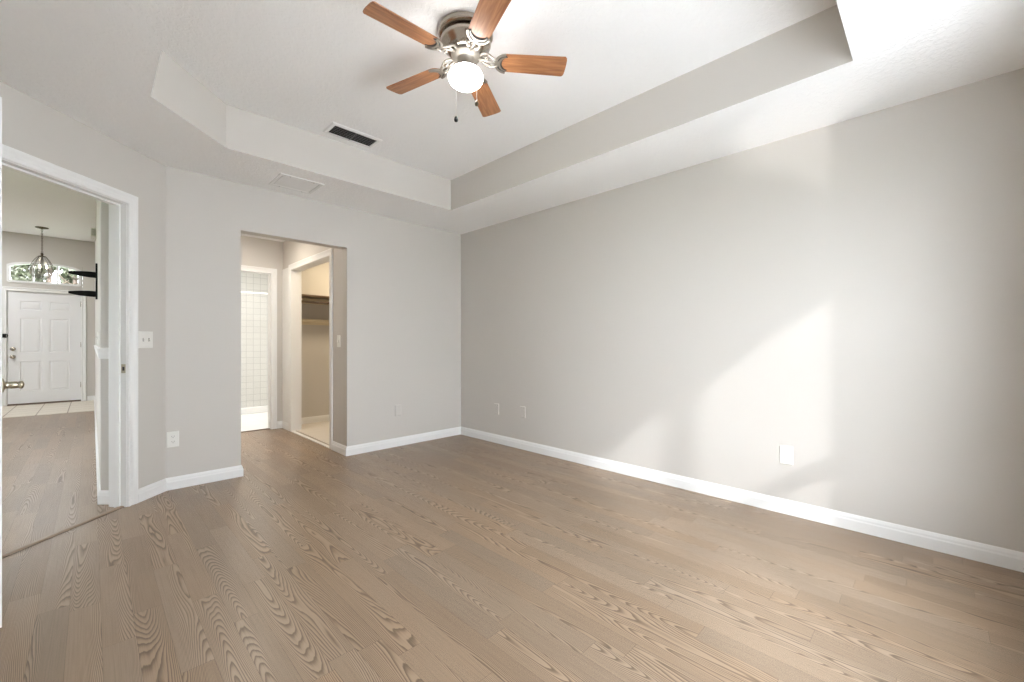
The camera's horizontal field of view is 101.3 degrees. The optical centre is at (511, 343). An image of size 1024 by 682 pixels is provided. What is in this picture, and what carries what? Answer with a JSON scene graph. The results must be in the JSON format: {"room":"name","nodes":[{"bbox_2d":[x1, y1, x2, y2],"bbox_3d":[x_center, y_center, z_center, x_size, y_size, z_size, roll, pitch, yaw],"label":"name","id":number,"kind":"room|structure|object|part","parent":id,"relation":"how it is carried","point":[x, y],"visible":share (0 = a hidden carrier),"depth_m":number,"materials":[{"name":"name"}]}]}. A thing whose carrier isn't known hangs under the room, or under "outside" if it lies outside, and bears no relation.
{"room":"empty bedroom","nodes":[
{"label":"empty bedroom","id":0,"kind":"room"},
{"bbox_2d":[2,231,94,400],"bbox_3d":[-9.367,-0.467,7.100,3.411,3.140,0.140,0,0,-45],"label":"wall","id":1,"kind":"structure","parent":0,"point":[16,247],"depth_m":7.92,"materials":[{"name":"beige paint"}]},
{"bbox_2d":[7,291,80,404],"bbox_3d":[-8.615,0.078,7.765,0.917,2.042,0.117,0,0,-45],"label":"door","id":2,"kind":"structure","parent":1,"relation":"in","point":[44,329],"depth_m":7.75,"materials":[{"name":"white paint"}]},
{"bbox_2d":[2,286,85,405],"bbox_3d":[-8.657,0.045,7.799,1.055,2.115,0.160,0,0,-45],"label":"trim","id":3,"kind":"structure","parent":1,"relation":"attached to","point":[5,289],"depth_m":7.68,"materials":[{"name":"white paint"}]},
{"bbox_2d":[7,262,80,286],"bbox_3d":[-8.632,-1.294,7.770,0.918,0.393,0.072,0,0,-45],"label":"window","id":4,"kind":"structure","parent":1,"relation":"in","point":[9,265],"depth_m":7.69,"materials":[{"name":"white plastic"}]},
{"bbox_2d":[7,400,80,405],"bbox_3d":[-8.659,1.096,7.801,0.915,0.014,0.150,0,0,-45],"label":"trim","id":5,"kind":"structure","parent":1,"relation":"attached to","point":[79,400],"depth_m":7.71,"materials":[{"name":"white wood"}]},
{"bbox_2d":[2,167,95,241],"bbox_3d":[-6.090,-2.012,3.914,3.540,0.050,9.200,0,0,-45],"label":"ceiling","id":6,"kind":"structure","parent":0,"point":[28,202],"depth_m":6.21,"materials":[{"name":"white paint"}]},
{"bbox_2d":[28,226,55,278],"bbox_3d":[-8.031,-1.549,7.177,0.326,0.876,0.326,0,0,-45],"label":"pendant lantern","id":7,"kind":"object","parent":6,"relation":"hanging from","point":[41,264],"visible":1,"depth_m":7.17,"materials":[{"name":"brown metal"}]},
{"bbox_2d":[38,257,47,272],"bbox_3d":[-8.022,-1.351,7.187,0.110,0.273,0.123,0,0,-45],"label":"candle","id":8,"kind":"object","parent":7,"relation":"on","point":[40,270],"depth_m":7.18,"materials":[{"name":"glass"}]},
{"bbox_2d":[2,506,123,558],"bbox_3d":[-2.637,1.099,2.457,0.048,0.008,0.760,0,0,0],"label":"threshold strip","id":9,"kind":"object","parent":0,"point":[52,535],"depth_m":2.44,"materials":[{"name":"brown wood"}]},
{"bbox_2d":[0,81,165,488],"bbox_3d":[-2.662,-0.467,2.579,0.115,3.140,1.155,0,0,0],"label":"wall","id":10,"kind":"structure","parent":0,"point":[30,126],"depth_m":2.95,"materials":[{"name":"beige paint"}]},
{"bbox_2d":[0,97,24,627],"bbox_3d":[-2.281,0.071,1.834,0.772,2.040,0.157,0,0,37],"label":"door","id":11,"kind":"structure","parent":10,"relation":"in","point":[4,385],"depth_m":1.62,"materials":[{"name":"white paint"},{"name":"brushed nickel"}]},
{"bbox_3d":[-1.997,0.165,1.680,0.060,0.060,0.061,0,0,37],"label":"knob","id":12,"kind":"part","parent":11,"relation":"part of","materials":[{"name":"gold metal"}]},
{"bbox_2d":[2,144,137,507],"bbox_3d":[-2.662,0.043,2.457,0.151,2.119,0.908,0,0,0],"label":"trim","id":13,"kind":"structure","parent":10,"relation":"attached to","point":[123,206],"depth_m":2.84,"materials":[{"name":"white paint"}]},
{"bbox_3d":[-2.624,0.168,2.837,0.028,0.060,0.003,0,0,0],"label":"strike plate","id":14,"kind":"part","parent":13,"relation":"part of","materials":[{"name":"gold metal"}]},
{"bbox_2d":[138,331,152,347],"bbox_3d":[-2.595,-0.029,2.982,0.020,0.119,0.120,0,0,0],"label":"light switch","id":15,"kind":"object","parent":10,"relation":"attached to","point":[145,338],"visible":1,"depth_m":2.98,"materials":[{"name":"white plastic"}]},
{"bbox_2d":[95,200,108,489],"bbox_3d":[-5.369,-0.467,5.633,0.289,3.140,7.630,0,0,-45],"label":"wall","id":16,"kind":"structure","parent":0,"point":[102,209],"depth_m":2.90,"materials":[{"name":"beige paint"}]},
{"bbox_2d":[68,263,97,298],"bbox_3d":[-4.467,-0.661,4.376,0.071,0.375,0.230,0,0,33],"label":"wall bracket","id":17,"kind":"object","parent":16,"relation":"attached to","point":[79,273],"visible":1,"depth_m":4.40,"materials":[{"name":"black metal"}]},
{"bbox_3d":[-4.463,-0.526,4.361,0.031,0.060,0.213,0,0,28],"label":"bracket arm","id":18,"kind":"part","parent":17,"relation":"part of"},
{"bbox_3d":[-4.463,-0.728,4.361,0.031,0.060,0.213,0,0,28],"label":"bracket arm","id":19,"kind":"part","parent":17,"relation":"part of"},
{"bbox_3d":[-4.412,-0.661,4.460,0.016,0.375,0.070,0,0,-45],"label":"plate","id":20,"kind":"part","parent":17,"relation":"part of","materials":[{"name":"black metal"}]},
{"bbox_2d":[91,228,95,239],"bbox_3d":[-5.840,-1.537,5.860,0.055,0.120,0.222,0,0,-45],"label":"box","id":21,"kind":"object","parent":16,"relation":"attached to","point":[93,230],"visible":0.91,"depth_m":5.79,"materials":[{"name":"white plastic"}]},
{"bbox_2d":[87,396,108,504],"bbox_3d":[-5.466,1.057,5.514,7.622,0.092,0.106,0,0,44],"label":"baseboard","id":22,"kind":"structure","parent":16,"relation":"attached to","point":[102,495],"depth_m":3.21,"materials":[{"name":"white paint"}]},
{"bbox_2d":[94,345,108,358],"bbox_3d":[-5.434,0.065,5.545,0.109,0.076,7.622,0,0,-45],"label":"trim","id":23,"kind":"structure","parent":16,"relation":"attached to","point":[102,353],"depth_m":2.88,"materials":[{"name":"white paint"}]},
{"bbox_2d":[241,272,267,406],"bbox_3d":[-4.731,-0.147,7.264,3.400,2.500,0.115,0,0,-45],"label":"wall","id":24,"kind":"structure","parent":0,"point":[254,307],"depth_m":7.38,"materials":[{"name":"white tile"}]},
{"bbox_2d":[241,236,282,420],"bbox_3d":[-3.589,-0.147,5.026,1.750,2.500,0.115,0,0,-45],"label":"wall","id":25,"kind":"structure","parent":0,"point":[257,252],"depth_m":5.46,"materials":[{"name":"beige paint"}]},
{"bbox_2d":[241,428,269,432],"bbox_3d":[-3.410,1.099,5.194,0.740,0.007,0.040,0,0,-45],"label":"trim","id":26,"kind":"structure","parent":25,"relation":"attached to","point":[265,428],"depth_m":5.32,"materials":[{"name":"white wood"}]},
{"bbox_2d":[241,265,276,428],"bbox_3d":[-3.416,0.066,5.199,0.880,2.075,0.151,0,0,-45],"label":"trim","id":27,"kind":"structure","parent":25,"relation":"attached to","point":[272,273],"depth_m":5.43,"materials":[{"name":"white paint"}]},
{"bbox_2d":[283,241,341,443],"bbox_3d":[-2.339,-0.147,4.932,0.115,2.500,1.905,0,0,-45],"label":"wall","id":28,"kind":"structure","parent":0,"point":[293,252],"depth_m":4.33,"materials":[{"name":"beige paint"}]},
{"bbox_2d":[277,421,287,429],"bbox_3d":[-2.940,1.057,5.402,0.070,0.092,0.270,0,0,-45],"label":"baseboard","id":29,"kind":"structure","parent":28,"relation":"attached to","point":[280,424],"depth_m":5.47,"materials":[{"name":"white paint"}]},
{"bbox_2d":[282,268,287,422],"bbox_3d":[-2.923,0.021,5.427,0.010,1.985,0.251,0,0,-45],"label":"trim","id":30,"kind":"structure","parent":28,"relation":"attached to","point":[284,271],"depth_m":5.42,"materials":[{"name":"white paint"}]},
{"bbox_2d":[291,431,328,447],"bbox_3d":[-2.336,1.099,4.861,0.042,0.009,1.210,0,0,-45],"label":"trim","id":31,"kind":"structure","parent":28,"relation":"attached to","point":[295,432],"depth_m":4.80,"materials":[{"name":"white paint"}]},
{"bbox_2d":[288,248,332,449],"bbox_3d":[-2.308,0.053,4.889,0.135,2.100,1.350,0,0,-45],"label":"trim","id":32,"kind":"structure","parent":28,"relation":"attached to","point":[295,270],"depth_m":5.30,"materials":[{"name":"white paint"}]},
{"bbox_2d":[337,335,340,346],"bbox_3d":[-1.766,-0.027,4.264,0.074,0.119,0.019,0,0,45],"label":"light switch","id":33,"kind":"object","parent":28,"relation":"attached to","point":[338,336],"visible":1,"depth_m":4.25,"materials":[{"name":"white plastic"}]},
{"bbox_2d":[166,166,460,477],"bbox_3d":[-1.635,-0.147,4.207,2.975,2.500,0.115,0,0,-45],"label":"wall","id":34,"kind":"structure","parent":0,"point":[401,280],"depth_m":4.00,"materials":[{"name":"beige paint"}]},
{"bbox_2d":[167,431,178,447],"bbox_3d":[-2.571,0.724,3.184,0.074,0.119,0.009,0,0,-45],"label":"electrical outlet","id":35,"kind":"object","parent":34,"relation":"attached to","point":[172,437],"visible":1,"depth_m":3.18,"materials":[{"name":"white plastic"}]},
{"bbox_2d":[138,465,242,502],"bbox_3d":[-2.468,1.057,3.251,0.138,0.092,0.722,0,0,31],"label":"baseboard","id":36,"kind":"structure","parent":34,"relation":"attached to","point":[146,492],"depth_m":3.24,"materials":[{"name":"white paint"}]},
{"bbox_2d":[395,405,400,415],"bbox_3d":[-1.228,0.718,4.528,0.074,0.119,0.008,0,0,-45],"label":"wall plate","id":37,"kind":"object","parent":34,"relation":"attached to","point":[397,407],"visible":1,"depth_m":4.52,"materials":[{"name":"white plastic"}]},
{"bbox_2d":[302,415,328,423],"bbox_3d":[-1.273,1.057,5.998,2.900,0.092,1.905,0,0,-45],"label":"baseboard","id":38,"kind":"structure","parent":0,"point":[313,419],"depth_m":5.86,"materials":[{"name":"white paint"}]},
{"bbox_2d":[302,262,328,417],"bbox_3d":[-1.947,-0.147,6.753,3.015,2.500,0.115,0,0,-45],"label":"wall","id":39,"kind":"structure","parent":0,"point":[315,280],"depth_m":5.87,"materials":[{"name":"beige paint"}]},
{"bbox_2d":[302,294,328,304],"bbox_3d":[-1.841,-0.572,6.566,2.896,0.150,0.300,0,0,-45],"label":"closet shelf","id":40,"kind":"object","parent":39,"relation":"attached to","point":[306,297],"visible":0.02,"depth_m":5.77,"materials":[{"name":"beige paint"}]},
{"bbox_2d":[302,319,328,324],"bbox_3d":[-1.915,-0.299,6.640,2.896,0.075,0.090,0,0,-45],"label":"closet shelf","id":41,"kind":"object","parent":39,"relation":"attached to","point":[304,321],"visible":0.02,"depth_m":5.81,"materials":[{"name":"beige paint"}]},
{"bbox_2d":[0,400,1023,681],"bbox_3d":[-3.372,1.150,4.455,8.150,0.106,12.120,0,0,-45],"label":"floor","id":42,"kind":"structure","parent":0,"point":[457,558],"depth_m":1.96,"materials":[{"name":"brown wood"}]},
{"bbox_2d":[241,291,267,414],"bbox_3d":[-4.125,0.139,6.657,3.160,1.920,0.100,0,0,-45],"label":"shower enclosure","id":43,"kind":"object","parent":42,"relation":"on","point":[259,409],"visible":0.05,"depth_m":6.65,"materials":[{"name":"white paint"}]},
{"bbox_3d":[-4.125,-0.811,6.657,3.160,0.020,0.030,0,0,-45],"label":"header rail","id":44,"kind":"part","parent":43,"relation":"part of","materials":[{"name":"white paint"}]},
{"bbox_2d":[0,0,1023,241],"bbox_3d":[-1.289,-1.487,4.388,5.400,0.300,8.960,0,0,-45],"label":"ceiling","id":45,"kind":"structure","parent":0,"point":[246,92],"depth_m":2.42,"materials":[{"name":"white paint"}]},
{"bbox_2d":[269,173,323,193],"bbox_3d":[-1.803,-1.332,3.513,0.336,0.009,0.320,0,0,-45],"label":"access panel","id":46,"kind":"object","parent":45,"relation":"attached to","point":[282,180],"visible":1,"depth_m":3.49,"materials":[{"name":"white paint"}]},
{"bbox_3d":[-1.803,-1.334,3.513,0.274,0.004,0.248,0,0,-45],"label":"panel door","id":47,"kind":"part","parent":46,"relation":"part of","materials":[{"name":"white paint"}]},
{"bbox_2d":[322,122,381,148],"bbox_3d":[-1.251,-1.631,3.304,0.396,0.012,0.200,0,0,-45],"label":"ceiling vent","id":48,"kind":"object","parent":45,"relation":"in","point":[335,129],"visible":1,"depth_m":3.29,"materials":[{"name":"white metal"}]},
{"bbox_2d":[363,0,566,121],"bbox_3d":[-0.268,-1.393,2.188,1.006,0.489,1.036,0,0,-45],"label":"ceiling fan","id":49,"kind":"object","parent":45,"relation":"hanging from","point":[466,37],"visible":1,"depth_m":2.15,"materials":[{"name":"brown wood"}]},
{"bbox_3d":[-0.500,-1.487,1.975,0.377,0.006,0.123,0,11,-42],"label":"blade","id":50,"kind":"part","parent":49,"relation":"part of","materials":[{"name":"brown wood"}]},
{"bbox_3d":[-0.540,-1.487,2.378,0.377,0.006,0.123,0,11,30],"label":"blade","id":51,"kind":"part","parent":49,"relation":"part of","materials":[{"name":"brown wood"}]},
{"bbox_3d":[-0.242,-1.393,2.204,0.182,0.103,0.182,0,0,-45],"label":"light globe","id":52,"kind":"part","parent":49,"relation":"part of","materials":[{"name":"white glass"}]},
{"bbox_3d":[-0.169,-1.487,2.541,0.123,0.006,0.377,-11,-2,12],"label":"blade","id":53,"kind":"part","parent":49,"relation":"part of","materials":[{"name":"brown wood"}]},
{"bbox_3d":[-0.104,-1.487,1.889,0.123,0.006,0.377,12,-5,-23],"label":"blade","id":54,"kind":"part","parent":49,"relation":"part of","materials":[{"name":"brown wood"}]},
{"bbox_3d":[0.100,-1.487,2.238,0.377,0.006,0.123,0,-11,-6],"label":"blade","id":55,"kind":"part","parent":49,"relation":"part of","materials":[{"name":"brown wood"}]},
{"bbox_2d":[461,68,1023,551],"bbox_3d":[1.036,-0.147,3.558,0.115,2.500,4.580,0,0,-45],"label":"wall","id":56,"kind":"structure","parent":0,"point":[848,295],"depth_m":2.66,"materials":[{"name":"beige paint"}]},
{"bbox_2d":[494,403,498,414],"bbox_3d":[-0.173,0.726,4.680,0.074,0.119,0.008,0,0,45],"label":"wall plate","id":57,"kind":"object","parent":56,"relation":"attached to","point":[496,406],"visible":1,"depth_m":4.68,"materials":[{"name":"white plastic"}]},
{"bbox_2d":[520,406,525,417],"bbox_3d":[0.112,0.715,4.395,0.074,0.119,0.008,0,0,45],"label":"wall plate","id":58,"kind":"object","parent":56,"relation":"attached to","point":[522,408],"visible":1,"depth_m":4.39,"materials":[{"name":"white plastic"}]},
{"bbox_2d":[332,427,1023,572],"bbox_3d":[0.327,1.057,3.175,1.430,0.092,4.800,0,0,-45],"label":"baseboard","id":59,"kind":"structure","parent":56,"relation":"attached to","point":[976,551],"depth_m":2.82,"materials":[{"name":"white paint"}]},
{"bbox_2d":[780,445,792,464],"bbox_3d":[1.780,0.723,2.726,0.074,0.119,0.009,0,0,45],"label":"electrical outlet","id":60,"kind":"object","parent":56,"relation":"attached to","point":[786,452],"visible":1,"depth_m":2.72,"materials":[{"name":"white plastic"}]},
{"bbox_3d":[-0.167,-0.147,7.023,0.115,2.500,2.020,0,0,-45],"label":"wall","id":61,"kind":"structure","parent":0,"visible":0},
{"bbox_2d":[302,300,328,303],"bbox_3d":[-1.763,-0.555,6.488,2.894,0.032,0.032,0,0,-45],"label":"closet rod","id":62,"kind":"object","parent":61,"relation":"attached to","point":[303,301],"visible":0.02,"depth_m":5.61,"materials":[{"name":"brown wood"}]},
{"label":"outside","id":63,"kind":"structure","parent":0,"visible":0},
{"bbox_3d":[-19.589,1.288,19.859,34.000,0.130,32.360,0,0,-45],"label":"lawn","id":64,"kind":"structure","parent":63,"visible":0},
{"bbox_2d":[10,265,82,283],"bbox_3d":[-12.361,-0.694,11.240,1.500,3.845,1.202,0,0,-45],"label":"tree","id":65,"kind":"object","parent":64,"relation":"on","point":[63,270],"visible":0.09,"depth_m":11.07,"materials":[{"name":"green plant"}]},
{"bbox_2d":[53,267,82,285],"bbox_3d":[-13.983,-1.036,13.480,1.718,4.528,1.494,0,0,-45],"label":"tree","id":66,"kind":"object","parent":64,"relation":"on","point":[62,277],"visible":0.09,"depth_m":13.44,"materials":[{"name":"green plant"}]}
]}

